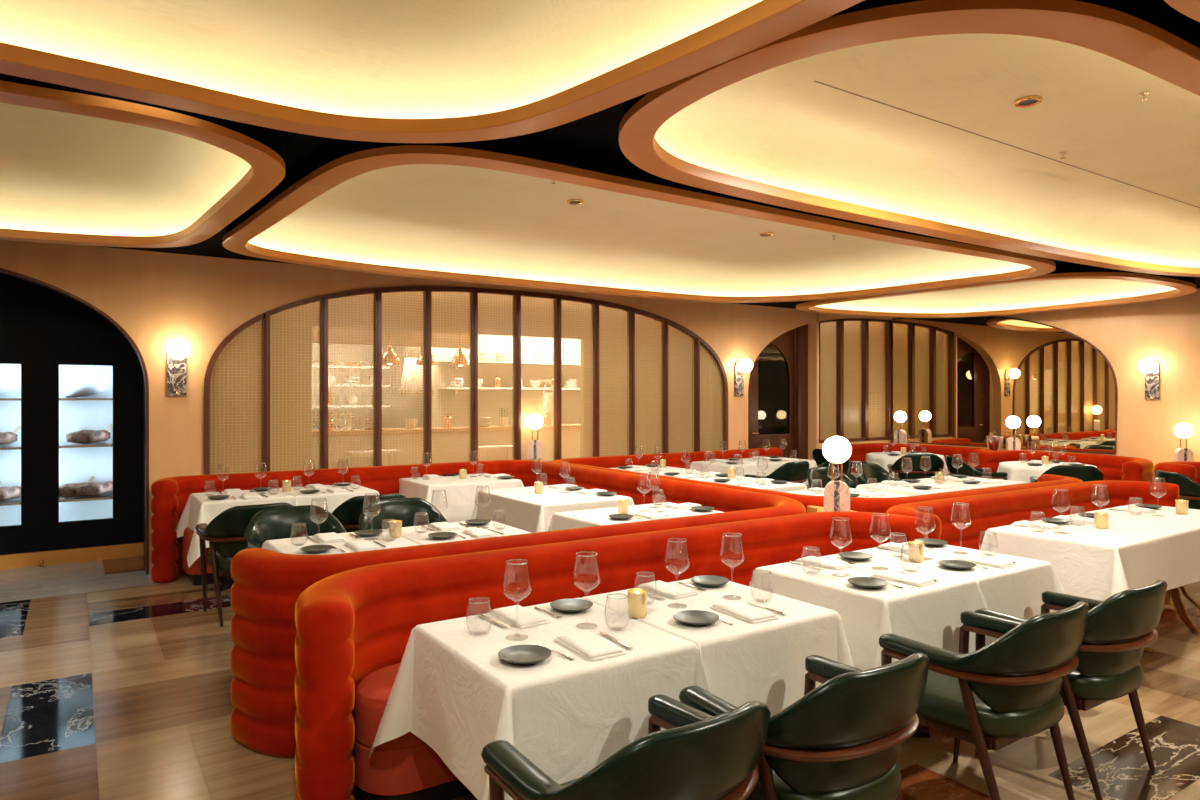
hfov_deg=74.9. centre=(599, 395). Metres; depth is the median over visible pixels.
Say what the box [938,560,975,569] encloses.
plate
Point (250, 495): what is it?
napkin
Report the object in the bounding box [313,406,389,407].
shelf
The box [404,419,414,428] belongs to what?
bowl stack
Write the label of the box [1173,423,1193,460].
table lamp
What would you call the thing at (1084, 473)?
armchair
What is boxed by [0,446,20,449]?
shelf
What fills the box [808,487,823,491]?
napkin
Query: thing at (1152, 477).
wine glass
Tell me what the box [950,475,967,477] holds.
plate
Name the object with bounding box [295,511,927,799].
banquette
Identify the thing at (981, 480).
napkin
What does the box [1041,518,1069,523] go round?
plate
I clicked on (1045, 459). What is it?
votive candle
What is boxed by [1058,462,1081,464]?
napkin
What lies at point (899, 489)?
tablecloth
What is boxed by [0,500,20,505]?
shelf
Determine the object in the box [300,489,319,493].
plate
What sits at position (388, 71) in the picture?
coffer
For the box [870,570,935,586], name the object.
napkin
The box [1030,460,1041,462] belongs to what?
napkin
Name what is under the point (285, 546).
tablecloth
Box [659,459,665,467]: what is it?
votive candle
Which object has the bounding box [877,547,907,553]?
table knife
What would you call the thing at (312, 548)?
plate
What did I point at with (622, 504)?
votive candle
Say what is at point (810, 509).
ledge
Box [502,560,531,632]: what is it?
wine glass
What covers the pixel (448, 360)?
shelf
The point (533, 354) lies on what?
plate stack
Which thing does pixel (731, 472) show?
votive candle
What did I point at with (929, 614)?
tablecloth
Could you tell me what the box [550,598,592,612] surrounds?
plate
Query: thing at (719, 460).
napkin
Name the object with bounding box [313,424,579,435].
countertop
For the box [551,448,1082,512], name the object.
banquette
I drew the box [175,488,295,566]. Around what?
tablecloth
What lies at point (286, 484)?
votive candle
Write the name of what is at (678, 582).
fork
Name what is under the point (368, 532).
plate
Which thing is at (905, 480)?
plate
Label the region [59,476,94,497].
rib
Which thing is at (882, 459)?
tablecloth
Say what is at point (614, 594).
water glass
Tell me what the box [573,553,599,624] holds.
wine glass
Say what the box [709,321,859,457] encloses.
wall
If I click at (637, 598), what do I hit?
votive candle
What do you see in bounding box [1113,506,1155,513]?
napkin
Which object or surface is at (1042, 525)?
napkin
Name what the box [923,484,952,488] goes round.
napkin
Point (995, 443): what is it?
ice bucket
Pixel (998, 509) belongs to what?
banquette
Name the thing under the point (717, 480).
plate
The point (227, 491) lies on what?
napkin
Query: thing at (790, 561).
table knife
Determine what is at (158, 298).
wall
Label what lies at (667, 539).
wine glass
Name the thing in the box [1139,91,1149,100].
sprinkler head
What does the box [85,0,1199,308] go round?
ceiling
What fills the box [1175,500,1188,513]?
votive candle
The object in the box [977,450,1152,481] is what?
banquette
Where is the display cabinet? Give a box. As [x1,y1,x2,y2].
[0,273,142,554]
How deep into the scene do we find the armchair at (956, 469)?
9.70 m
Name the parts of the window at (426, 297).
pane, pane, pane, pane, pane, pane, pane, pane, pane, pane, pane, pane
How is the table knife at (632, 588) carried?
on the tablecloth at (742, 662)
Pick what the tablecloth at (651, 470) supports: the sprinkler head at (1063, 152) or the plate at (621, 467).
the plate at (621, 467)
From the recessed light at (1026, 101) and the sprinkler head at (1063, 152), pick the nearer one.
the recessed light at (1026, 101)
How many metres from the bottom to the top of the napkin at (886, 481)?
0.023 m
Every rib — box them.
[0,425,20,444]
[0,485,20,501]
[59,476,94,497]
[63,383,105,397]
[66,424,112,443]
[76,481,112,495]
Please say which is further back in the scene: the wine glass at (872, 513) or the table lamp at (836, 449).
the table lamp at (836, 449)
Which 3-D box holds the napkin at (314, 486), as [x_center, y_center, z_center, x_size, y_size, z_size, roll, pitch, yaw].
[-2.625,0.835,7.280,0.137,0.023,0.255,0,0,-40]
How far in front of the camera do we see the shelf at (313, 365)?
11.53 m
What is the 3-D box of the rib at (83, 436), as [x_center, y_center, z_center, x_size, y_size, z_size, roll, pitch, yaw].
[-5.047,0.376,7.771,0.193,0.195,0.413,0,0,45]
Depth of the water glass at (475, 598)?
2.78 m
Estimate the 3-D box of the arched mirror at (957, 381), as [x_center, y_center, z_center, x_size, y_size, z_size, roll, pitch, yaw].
[5.787,-0.260,11.593,0.020,2.044,3.372,0,0,-34]
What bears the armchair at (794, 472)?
on the floor
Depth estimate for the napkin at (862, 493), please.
6.63 m
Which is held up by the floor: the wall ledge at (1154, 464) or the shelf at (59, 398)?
the wall ledge at (1154, 464)
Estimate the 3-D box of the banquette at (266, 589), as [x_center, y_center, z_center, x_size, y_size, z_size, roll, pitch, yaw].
[-1.155,1.160,6.168,3.861,0.880,4.564,0,0,-34]
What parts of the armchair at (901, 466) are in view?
arm rail, backrest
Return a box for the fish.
[0,383,11,393]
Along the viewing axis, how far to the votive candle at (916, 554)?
3.99 m
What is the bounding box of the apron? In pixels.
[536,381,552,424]
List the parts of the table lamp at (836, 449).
rod, globe, rod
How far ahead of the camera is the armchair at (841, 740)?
2.22 m
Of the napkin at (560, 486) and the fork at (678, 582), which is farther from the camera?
the napkin at (560, 486)
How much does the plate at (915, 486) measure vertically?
0.022 m
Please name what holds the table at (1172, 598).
on the floor
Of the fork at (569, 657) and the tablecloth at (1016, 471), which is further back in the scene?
the tablecloth at (1016, 471)
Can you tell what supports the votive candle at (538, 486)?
on the tablecloth at (527, 510)
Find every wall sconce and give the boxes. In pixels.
[167,338,189,395]
[734,359,752,395]
[1138,358,1159,399]
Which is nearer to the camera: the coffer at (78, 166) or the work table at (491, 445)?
the coffer at (78, 166)
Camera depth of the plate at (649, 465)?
9.36 m
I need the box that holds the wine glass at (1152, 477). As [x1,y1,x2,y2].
[1149,477,1166,516]
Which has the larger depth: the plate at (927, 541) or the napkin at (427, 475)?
the napkin at (427, 475)
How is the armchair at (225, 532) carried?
on the floor
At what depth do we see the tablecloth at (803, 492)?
6.82 m
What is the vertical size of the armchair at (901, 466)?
0.841 m
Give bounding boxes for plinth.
[0,542,143,569]
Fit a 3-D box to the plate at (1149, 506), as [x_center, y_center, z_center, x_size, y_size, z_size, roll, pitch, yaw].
[4.136,0.836,5.911,0.172,0.022,0.172,0,0,-34]
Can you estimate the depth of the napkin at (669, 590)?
3.36 m
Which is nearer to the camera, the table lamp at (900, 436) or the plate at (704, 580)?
the plate at (704, 580)
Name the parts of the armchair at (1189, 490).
backrest, arm rail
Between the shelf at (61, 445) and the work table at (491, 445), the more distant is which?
the work table at (491, 445)
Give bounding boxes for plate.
[207,495,229,499]
[252,487,272,490]
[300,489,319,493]
[300,545,333,552]
[334,482,351,485]
[354,529,382,536]
[428,532,456,538]
[465,519,490,525]
[498,476,514,478]
[498,645,550,664]
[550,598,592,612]
[565,486,583,489]
[597,492,616,495]
[608,514,632,519]
[618,466,631,468]
[646,464,658,466]
[664,472,679,475]
[673,610,718,625]
[691,506,714,511]
[691,575,728,586]
[713,479,730,481]
[715,474,727,476]
[771,480,787,483]
[838,552,872,560]
[847,577,887,588]
[850,493,859,496]
[902,479,920,482]
[912,485,931,488]
[915,538,947,545]
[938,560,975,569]
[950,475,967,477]
[962,480,980,483]
[1027,463,1041,465]
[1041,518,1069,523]
[1077,513,1093,518]
[1135,504,1161,508]
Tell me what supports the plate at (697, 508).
on the tablecloth at (592, 517)
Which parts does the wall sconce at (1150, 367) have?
globe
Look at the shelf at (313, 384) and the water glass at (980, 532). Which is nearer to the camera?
the water glass at (980, 532)
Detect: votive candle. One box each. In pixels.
[282,480,290,491]
[389,520,401,537]
[459,469,466,478]
[534,482,542,493]
[618,500,628,513]
[627,589,647,617]
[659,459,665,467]
[728,469,734,477]
[901,448,905,453]
[908,541,923,561]
[935,473,943,482]
[1042,456,1048,463]
[1094,512,1108,528]
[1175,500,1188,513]
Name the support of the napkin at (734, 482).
on the tablecloth at (789, 486)
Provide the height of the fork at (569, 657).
0.008 m
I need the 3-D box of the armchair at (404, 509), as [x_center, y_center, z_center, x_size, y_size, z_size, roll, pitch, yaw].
[-1.361,1.183,5.591,0.687,0.841,0.622,0,0,-34]
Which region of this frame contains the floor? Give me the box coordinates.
[0,556,1199,799]
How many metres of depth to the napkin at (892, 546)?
4.31 m
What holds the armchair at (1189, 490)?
on the floor
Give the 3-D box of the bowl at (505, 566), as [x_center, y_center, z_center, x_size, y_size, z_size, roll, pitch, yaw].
[-0.290,0.651,2.748,0.103,0.138,0.103,0,0,-40]
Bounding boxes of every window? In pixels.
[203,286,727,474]
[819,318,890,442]
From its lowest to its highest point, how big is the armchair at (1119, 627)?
0.841 m
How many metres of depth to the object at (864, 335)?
12.65 m
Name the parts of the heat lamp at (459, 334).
lamp shade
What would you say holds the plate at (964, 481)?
on the tablecloth at (1005, 482)
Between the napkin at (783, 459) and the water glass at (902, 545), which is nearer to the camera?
the water glass at (902, 545)
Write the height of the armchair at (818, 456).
0.841 m
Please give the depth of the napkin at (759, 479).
7.74 m
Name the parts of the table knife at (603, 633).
blade, handle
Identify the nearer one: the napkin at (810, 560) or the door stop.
the napkin at (810, 560)
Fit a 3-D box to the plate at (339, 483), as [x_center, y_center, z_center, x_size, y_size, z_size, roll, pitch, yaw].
[-2.428,0.836,7.412,0.172,0.022,0.172,0,0,-34]
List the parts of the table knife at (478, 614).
handle, blade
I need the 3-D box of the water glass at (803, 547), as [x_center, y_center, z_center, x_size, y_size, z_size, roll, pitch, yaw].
[1.011,0.786,3.753,0.093,0.120,0.092,0,0,-13]
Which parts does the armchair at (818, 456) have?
backrest, seat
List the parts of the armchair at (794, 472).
arm rail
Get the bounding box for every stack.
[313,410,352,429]
[346,376,356,384]
[362,420,372,429]
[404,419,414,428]
[450,378,462,386]
[533,354,544,360]
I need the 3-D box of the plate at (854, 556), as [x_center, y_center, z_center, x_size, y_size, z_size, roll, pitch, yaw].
[1.327,0.836,4.070,0.172,0.022,0.172,0,0,-34]
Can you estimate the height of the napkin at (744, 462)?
0.023 m
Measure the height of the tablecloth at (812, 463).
0.493 m
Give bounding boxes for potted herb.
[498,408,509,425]
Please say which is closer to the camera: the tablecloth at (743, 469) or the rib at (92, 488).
the rib at (92, 488)
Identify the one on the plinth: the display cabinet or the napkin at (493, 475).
the display cabinet
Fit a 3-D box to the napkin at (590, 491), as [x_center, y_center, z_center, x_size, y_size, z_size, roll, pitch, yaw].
[-0.068,0.835,6.883,0.255,0.023,0.137,0,0,-41]
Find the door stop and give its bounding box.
[39,560,44,567]
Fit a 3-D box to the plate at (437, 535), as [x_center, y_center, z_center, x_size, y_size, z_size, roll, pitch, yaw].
[-0.939,0.836,4.672,0.172,0.022,0.172,0,0,-34]
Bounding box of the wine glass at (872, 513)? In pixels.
[869,513,890,568]
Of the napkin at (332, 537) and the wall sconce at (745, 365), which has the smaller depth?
the napkin at (332, 537)
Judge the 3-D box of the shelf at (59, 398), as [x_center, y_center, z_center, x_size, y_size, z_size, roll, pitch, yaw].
[-5.082,0.032,7.753,0.540,0.020,0.240,0,0,-34]
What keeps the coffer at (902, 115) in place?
attached to the ceiling
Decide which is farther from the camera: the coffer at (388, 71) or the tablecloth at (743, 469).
the tablecloth at (743, 469)
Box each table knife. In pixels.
[477,613,507,627]
[599,631,632,648]
[632,588,664,599]
[747,602,786,614]
[790,561,823,569]
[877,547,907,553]
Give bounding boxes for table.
[220,577,234,590]
[345,449,404,465]
[479,445,523,459]
[912,724,929,736]
[1143,585,1199,652]
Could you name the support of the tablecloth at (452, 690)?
on the dining table
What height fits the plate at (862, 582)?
0.022 m
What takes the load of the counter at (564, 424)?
on the floor
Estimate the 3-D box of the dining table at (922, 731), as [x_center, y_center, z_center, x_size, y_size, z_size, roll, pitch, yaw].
[1.256,1.226,3.759,0.660,0.742,0.740,0,0,-34]
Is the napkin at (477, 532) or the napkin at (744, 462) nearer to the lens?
the napkin at (477, 532)
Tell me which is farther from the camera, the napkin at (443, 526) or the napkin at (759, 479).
the napkin at (759, 479)
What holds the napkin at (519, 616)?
on the tablecloth at (452, 690)
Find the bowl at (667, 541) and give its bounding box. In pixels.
[664,541,689,574]
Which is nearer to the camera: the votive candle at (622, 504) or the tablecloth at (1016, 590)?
the tablecloth at (1016, 590)
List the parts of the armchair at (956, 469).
arm rail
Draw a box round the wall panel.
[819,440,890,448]
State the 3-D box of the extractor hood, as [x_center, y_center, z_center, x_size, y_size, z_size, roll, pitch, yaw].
[-2.891,-0.720,11.904,0.520,1.400,0.600,0,0,-34]
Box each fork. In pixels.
[534,607,560,617]
[537,644,574,659]
[678,582,704,590]
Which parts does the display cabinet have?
panel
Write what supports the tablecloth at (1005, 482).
on the dining table
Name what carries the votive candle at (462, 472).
on the tablecloth at (459, 493)
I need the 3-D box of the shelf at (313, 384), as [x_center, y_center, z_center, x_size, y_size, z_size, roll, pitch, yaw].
[-3.794,-0.102,11.420,1.400,0.125,0.340,0,0,-34]
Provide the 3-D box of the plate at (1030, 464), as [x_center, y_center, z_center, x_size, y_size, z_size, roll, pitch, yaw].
[5.281,0.836,9.529,0.172,0.022,0.172,0,0,15]
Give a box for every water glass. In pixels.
[466,598,491,635]
[604,594,629,630]
[750,571,772,601]
[801,547,820,573]
[900,545,920,571]
[979,532,997,555]
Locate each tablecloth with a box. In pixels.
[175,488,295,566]
[262,529,419,554]
[278,484,379,512]
[369,598,703,799]
[386,519,530,544]
[399,473,523,522]
[471,484,633,532]
[548,502,721,530]
[582,579,853,715]
[610,465,696,474]
[655,471,745,480]
[690,459,775,476]
[706,477,807,491]
[739,457,816,483]
[749,554,997,669]
[787,488,909,497]
[851,542,1064,618]
[856,481,979,495]
[865,452,949,476]
[917,476,1025,487]
[980,503,1199,600]
[997,461,1096,482]
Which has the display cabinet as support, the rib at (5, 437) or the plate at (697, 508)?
the rib at (5, 437)
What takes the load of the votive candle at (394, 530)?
on the tablecloth at (285, 546)
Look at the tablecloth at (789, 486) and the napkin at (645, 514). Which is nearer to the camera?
the napkin at (645, 514)
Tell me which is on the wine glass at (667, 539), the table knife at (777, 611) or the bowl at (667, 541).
the bowl at (667, 541)
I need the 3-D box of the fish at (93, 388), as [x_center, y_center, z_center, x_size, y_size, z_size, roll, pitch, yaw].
[-5.086,-0.055,7.742,0.354,0.146,0.156,0,0,-40]
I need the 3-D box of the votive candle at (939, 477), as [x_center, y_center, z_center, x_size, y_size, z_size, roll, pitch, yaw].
[3.319,0.798,7.661,0.079,0.097,0.078,0,0,-34]
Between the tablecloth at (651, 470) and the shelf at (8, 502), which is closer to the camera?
the shelf at (8, 502)
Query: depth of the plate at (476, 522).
5.19 m
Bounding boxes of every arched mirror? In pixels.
[748,328,794,457]
[892,316,1117,454]
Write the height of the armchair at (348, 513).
0.841 m
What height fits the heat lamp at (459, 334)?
1.010 m
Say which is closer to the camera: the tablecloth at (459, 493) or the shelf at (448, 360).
the tablecloth at (459, 493)
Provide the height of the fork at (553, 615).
0.008 m
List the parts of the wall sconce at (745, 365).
globe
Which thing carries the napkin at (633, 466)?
on the tablecloth at (651, 470)
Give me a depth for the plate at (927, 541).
4.48 m
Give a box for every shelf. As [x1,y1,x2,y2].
[0,398,20,400]
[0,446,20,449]
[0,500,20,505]
[59,398,112,399]
[59,443,112,447]
[59,494,112,501]
[313,365,389,368]
[313,384,389,385]
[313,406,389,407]
[438,360,579,367]
[438,388,579,393]
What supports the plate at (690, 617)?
on the tablecloth at (742, 662)
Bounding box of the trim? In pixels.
[313,327,468,347]
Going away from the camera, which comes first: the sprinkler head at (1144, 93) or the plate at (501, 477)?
the sprinkler head at (1144, 93)
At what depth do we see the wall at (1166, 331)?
9.92 m
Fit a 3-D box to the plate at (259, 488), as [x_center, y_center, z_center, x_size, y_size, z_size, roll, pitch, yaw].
[-3.014,0.836,7.005,0.172,0.022,0.172,0,0,-34]
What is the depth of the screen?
9.50 m
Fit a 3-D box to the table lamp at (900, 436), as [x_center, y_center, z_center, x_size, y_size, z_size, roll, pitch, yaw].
[4.788,0.500,12.495,0.184,0.519,0.184,0,0,-34]
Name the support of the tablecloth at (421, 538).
on the dining table
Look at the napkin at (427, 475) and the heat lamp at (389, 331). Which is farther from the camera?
the heat lamp at (389, 331)
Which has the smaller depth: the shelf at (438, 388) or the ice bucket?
the ice bucket
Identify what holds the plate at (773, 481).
on the tablecloth at (789, 486)
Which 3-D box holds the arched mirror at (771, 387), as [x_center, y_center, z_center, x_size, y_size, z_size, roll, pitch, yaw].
[2.466,0.150,11.703,1.320,2.900,0.114,0,0,-34]
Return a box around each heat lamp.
[382,331,399,363]
[450,334,468,365]
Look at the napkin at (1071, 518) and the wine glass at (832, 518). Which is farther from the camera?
the napkin at (1071, 518)
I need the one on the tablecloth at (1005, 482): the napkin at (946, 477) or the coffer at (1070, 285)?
the napkin at (946, 477)
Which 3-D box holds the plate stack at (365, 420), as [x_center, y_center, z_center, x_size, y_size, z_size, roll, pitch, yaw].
[-2.915,0.358,9.962,0.220,0.132,0.220,0,0,-34]
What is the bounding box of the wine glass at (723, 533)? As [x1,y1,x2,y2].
[720,533,743,597]
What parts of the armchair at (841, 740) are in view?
leg, backrest, leg, seat, arm rail, leg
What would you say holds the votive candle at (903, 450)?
on the tablecloth at (882, 459)
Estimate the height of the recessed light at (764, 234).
0.016 m
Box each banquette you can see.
[151,460,805,757]
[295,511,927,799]
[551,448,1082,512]
[848,443,992,472]
[886,480,1178,549]
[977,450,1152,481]
[1154,461,1199,484]
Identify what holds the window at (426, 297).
attached to the wall at (158, 298)
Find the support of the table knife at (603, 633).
on the tablecloth at (452, 690)
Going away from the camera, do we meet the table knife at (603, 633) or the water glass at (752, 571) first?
the table knife at (603, 633)
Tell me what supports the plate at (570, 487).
on the tablecloth at (527, 510)
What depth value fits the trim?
10.66 m
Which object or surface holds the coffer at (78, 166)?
attached to the ceiling
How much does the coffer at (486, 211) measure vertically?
0.390 m
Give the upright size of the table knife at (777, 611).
0.008 m
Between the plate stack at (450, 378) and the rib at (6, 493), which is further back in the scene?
the plate stack at (450, 378)
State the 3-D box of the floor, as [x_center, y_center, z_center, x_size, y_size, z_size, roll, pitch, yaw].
[2.133,1.601,4.821,20.109,0.006,14.039,0,0,-34]
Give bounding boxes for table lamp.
[527,414,542,458]
[822,436,850,511]
[894,411,906,443]
[1006,416,1020,449]
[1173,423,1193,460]
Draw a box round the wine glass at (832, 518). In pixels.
[829,518,851,573]
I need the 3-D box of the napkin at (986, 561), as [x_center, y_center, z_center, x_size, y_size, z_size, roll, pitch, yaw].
[1.950,0.835,3.982,0.137,0.023,0.255,0,0,-38]
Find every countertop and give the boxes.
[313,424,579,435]
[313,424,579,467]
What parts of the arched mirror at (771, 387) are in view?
pane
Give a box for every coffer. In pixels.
[0,0,863,142]
[0,73,284,247]
[222,136,1055,302]
[619,0,1199,276]
[796,262,1196,317]
[1164,0,1199,21]
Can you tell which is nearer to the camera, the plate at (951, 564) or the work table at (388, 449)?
the plate at (951, 564)
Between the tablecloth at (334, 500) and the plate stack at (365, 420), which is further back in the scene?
the plate stack at (365, 420)
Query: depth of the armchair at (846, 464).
9.54 m
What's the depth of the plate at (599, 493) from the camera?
6.70 m
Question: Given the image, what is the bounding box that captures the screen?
[210,292,707,472]
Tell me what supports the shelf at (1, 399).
attached to the display cabinet
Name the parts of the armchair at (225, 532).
leg, leg, seat, arm rail, seat frame, backrest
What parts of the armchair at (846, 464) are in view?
backrest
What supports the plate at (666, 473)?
on the tablecloth at (700, 478)
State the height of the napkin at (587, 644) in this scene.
0.023 m
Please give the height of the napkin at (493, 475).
0.023 m
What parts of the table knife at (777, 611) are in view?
blade, handle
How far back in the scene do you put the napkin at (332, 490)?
6.89 m
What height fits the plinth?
0.131 m
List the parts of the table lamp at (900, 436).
globe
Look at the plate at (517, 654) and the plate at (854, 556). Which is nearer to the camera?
the plate at (517, 654)
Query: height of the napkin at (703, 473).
0.023 m
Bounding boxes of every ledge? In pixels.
[807,506,857,512]
[1152,463,1156,481]
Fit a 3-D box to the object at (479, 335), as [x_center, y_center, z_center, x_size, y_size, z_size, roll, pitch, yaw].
[-1.284,0.100,12.883,3.200,3.050,0.080,0,0,-34]
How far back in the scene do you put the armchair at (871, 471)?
8.86 m
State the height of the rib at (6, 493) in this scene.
0.195 m
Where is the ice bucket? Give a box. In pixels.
[986,436,1004,450]
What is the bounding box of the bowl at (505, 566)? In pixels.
[502,566,531,601]
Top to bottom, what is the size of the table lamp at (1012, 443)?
0.519 m
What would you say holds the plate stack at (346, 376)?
on the shelf at (313, 384)
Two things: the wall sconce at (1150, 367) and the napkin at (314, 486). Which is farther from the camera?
the wall sconce at (1150, 367)
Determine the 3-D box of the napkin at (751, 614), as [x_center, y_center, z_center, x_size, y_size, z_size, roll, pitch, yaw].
[0.560,0.835,3.056,0.137,0.023,0.255,0,0,-31]
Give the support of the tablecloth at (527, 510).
on the dining table
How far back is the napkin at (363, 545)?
4.33 m
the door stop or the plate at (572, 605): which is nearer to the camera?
the plate at (572, 605)
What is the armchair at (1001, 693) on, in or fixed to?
on the floor
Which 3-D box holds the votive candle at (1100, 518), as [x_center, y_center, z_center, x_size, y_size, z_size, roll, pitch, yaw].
[3.216,0.798,5.029,0.079,0.097,0.078,0,0,-34]
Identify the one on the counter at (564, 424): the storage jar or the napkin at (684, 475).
the storage jar
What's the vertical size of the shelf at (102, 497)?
0.020 m
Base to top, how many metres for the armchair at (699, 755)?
0.841 m
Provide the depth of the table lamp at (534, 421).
9.06 m
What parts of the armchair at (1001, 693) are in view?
leg, leg, seat frame, leg, arm rail, backrest, seat, leg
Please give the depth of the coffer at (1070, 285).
10.42 m
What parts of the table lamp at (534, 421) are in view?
globe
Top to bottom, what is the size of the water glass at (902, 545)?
0.120 m
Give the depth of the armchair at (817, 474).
8.38 m
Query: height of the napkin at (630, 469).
0.023 m
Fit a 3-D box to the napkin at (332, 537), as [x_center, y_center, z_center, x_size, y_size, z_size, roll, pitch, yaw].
[-1.604,0.835,4.642,0.137,0.023,0.255,0,0,-33]
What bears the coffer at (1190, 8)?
attached to the ceiling
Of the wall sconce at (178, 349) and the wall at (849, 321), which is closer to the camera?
the wall sconce at (178, 349)
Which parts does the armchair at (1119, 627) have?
leg, leg, backrest, leg, seat frame, seat, arm rail, leg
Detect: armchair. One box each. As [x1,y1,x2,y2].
[195,502,292,626]
[244,505,346,548]
[331,493,406,532]
[359,497,448,529]
[481,694,770,799]
[679,653,929,799]
[744,461,809,483]
[805,459,849,488]
[807,466,861,488]
[812,449,867,483]
[855,463,902,483]
[879,601,1088,799]
[887,454,943,478]
[946,455,1007,479]
[975,579,1167,799]
[1029,465,1103,482]
[1155,470,1199,509]
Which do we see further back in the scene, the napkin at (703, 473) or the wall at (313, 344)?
the wall at (313, 344)
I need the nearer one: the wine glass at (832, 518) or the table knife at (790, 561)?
the wine glass at (832, 518)
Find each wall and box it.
[0,240,892,574]
[143,376,144,557]
[313,344,421,428]
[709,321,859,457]
[869,288,1199,462]
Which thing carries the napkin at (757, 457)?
on the tablecloth at (812, 463)
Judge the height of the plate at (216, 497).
0.022 m
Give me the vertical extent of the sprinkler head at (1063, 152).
0.040 m
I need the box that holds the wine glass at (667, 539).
[664,539,689,603]
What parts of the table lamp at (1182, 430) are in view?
globe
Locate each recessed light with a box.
[567,199,583,204]
[760,232,773,236]
[1014,95,1042,106]
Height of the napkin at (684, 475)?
0.023 m
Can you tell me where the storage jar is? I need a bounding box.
[444,414,451,427]
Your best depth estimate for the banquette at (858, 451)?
11.88 m
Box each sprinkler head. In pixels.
[1059,151,1066,158]
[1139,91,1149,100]
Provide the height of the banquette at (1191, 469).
0.860 m
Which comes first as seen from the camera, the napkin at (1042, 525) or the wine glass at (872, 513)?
the wine glass at (872, 513)
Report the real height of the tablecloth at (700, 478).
0.493 m
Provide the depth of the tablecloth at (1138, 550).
4.75 m
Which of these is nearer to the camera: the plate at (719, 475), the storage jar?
the plate at (719, 475)
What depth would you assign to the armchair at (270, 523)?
5.36 m
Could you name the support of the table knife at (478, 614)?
on the tablecloth at (452, 690)
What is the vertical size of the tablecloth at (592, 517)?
0.531 m
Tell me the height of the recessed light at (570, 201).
0.016 m
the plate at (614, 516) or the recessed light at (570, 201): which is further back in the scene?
the recessed light at (570, 201)
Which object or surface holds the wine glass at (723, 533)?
on the tablecloth at (742, 662)
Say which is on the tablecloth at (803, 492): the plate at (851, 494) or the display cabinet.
the plate at (851, 494)
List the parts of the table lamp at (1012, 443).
globe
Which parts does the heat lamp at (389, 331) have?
lamp shade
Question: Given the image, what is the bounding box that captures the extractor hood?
[386,347,432,393]
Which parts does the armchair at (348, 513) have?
arm rail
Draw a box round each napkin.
[224,489,242,493]
[241,493,260,498]
[305,484,328,488]
[312,532,345,542]
[325,488,347,492]
[344,540,380,551]
[423,474,439,477]
[427,522,460,530]
[462,528,496,537]
[484,474,510,477]
[488,605,551,628]
[548,484,576,488]
[555,631,626,660]
[576,489,607,493]
[624,468,647,470]
[627,465,645,467]
[631,511,667,519]
[636,580,697,598]
[667,503,701,508]
[673,474,698,477]
[695,472,720,475]
[710,459,728,461]
[710,600,778,623]
[724,481,750,484]
[738,461,758,463]
[748,478,773,482]
[752,456,770,458]
[782,458,798,460]
[794,556,851,569]
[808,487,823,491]
[853,491,882,496]
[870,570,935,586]
[878,542,930,552]
[880,480,910,484]
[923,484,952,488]
[931,476,958,479]
[954,554,1014,568]
[974,479,1001,483]
[1014,520,1061,529]
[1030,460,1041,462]
[1053,515,1094,523]
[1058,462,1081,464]
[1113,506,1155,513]
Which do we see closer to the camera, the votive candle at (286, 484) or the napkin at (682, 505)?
the napkin at (682, 505)
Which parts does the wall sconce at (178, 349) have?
globe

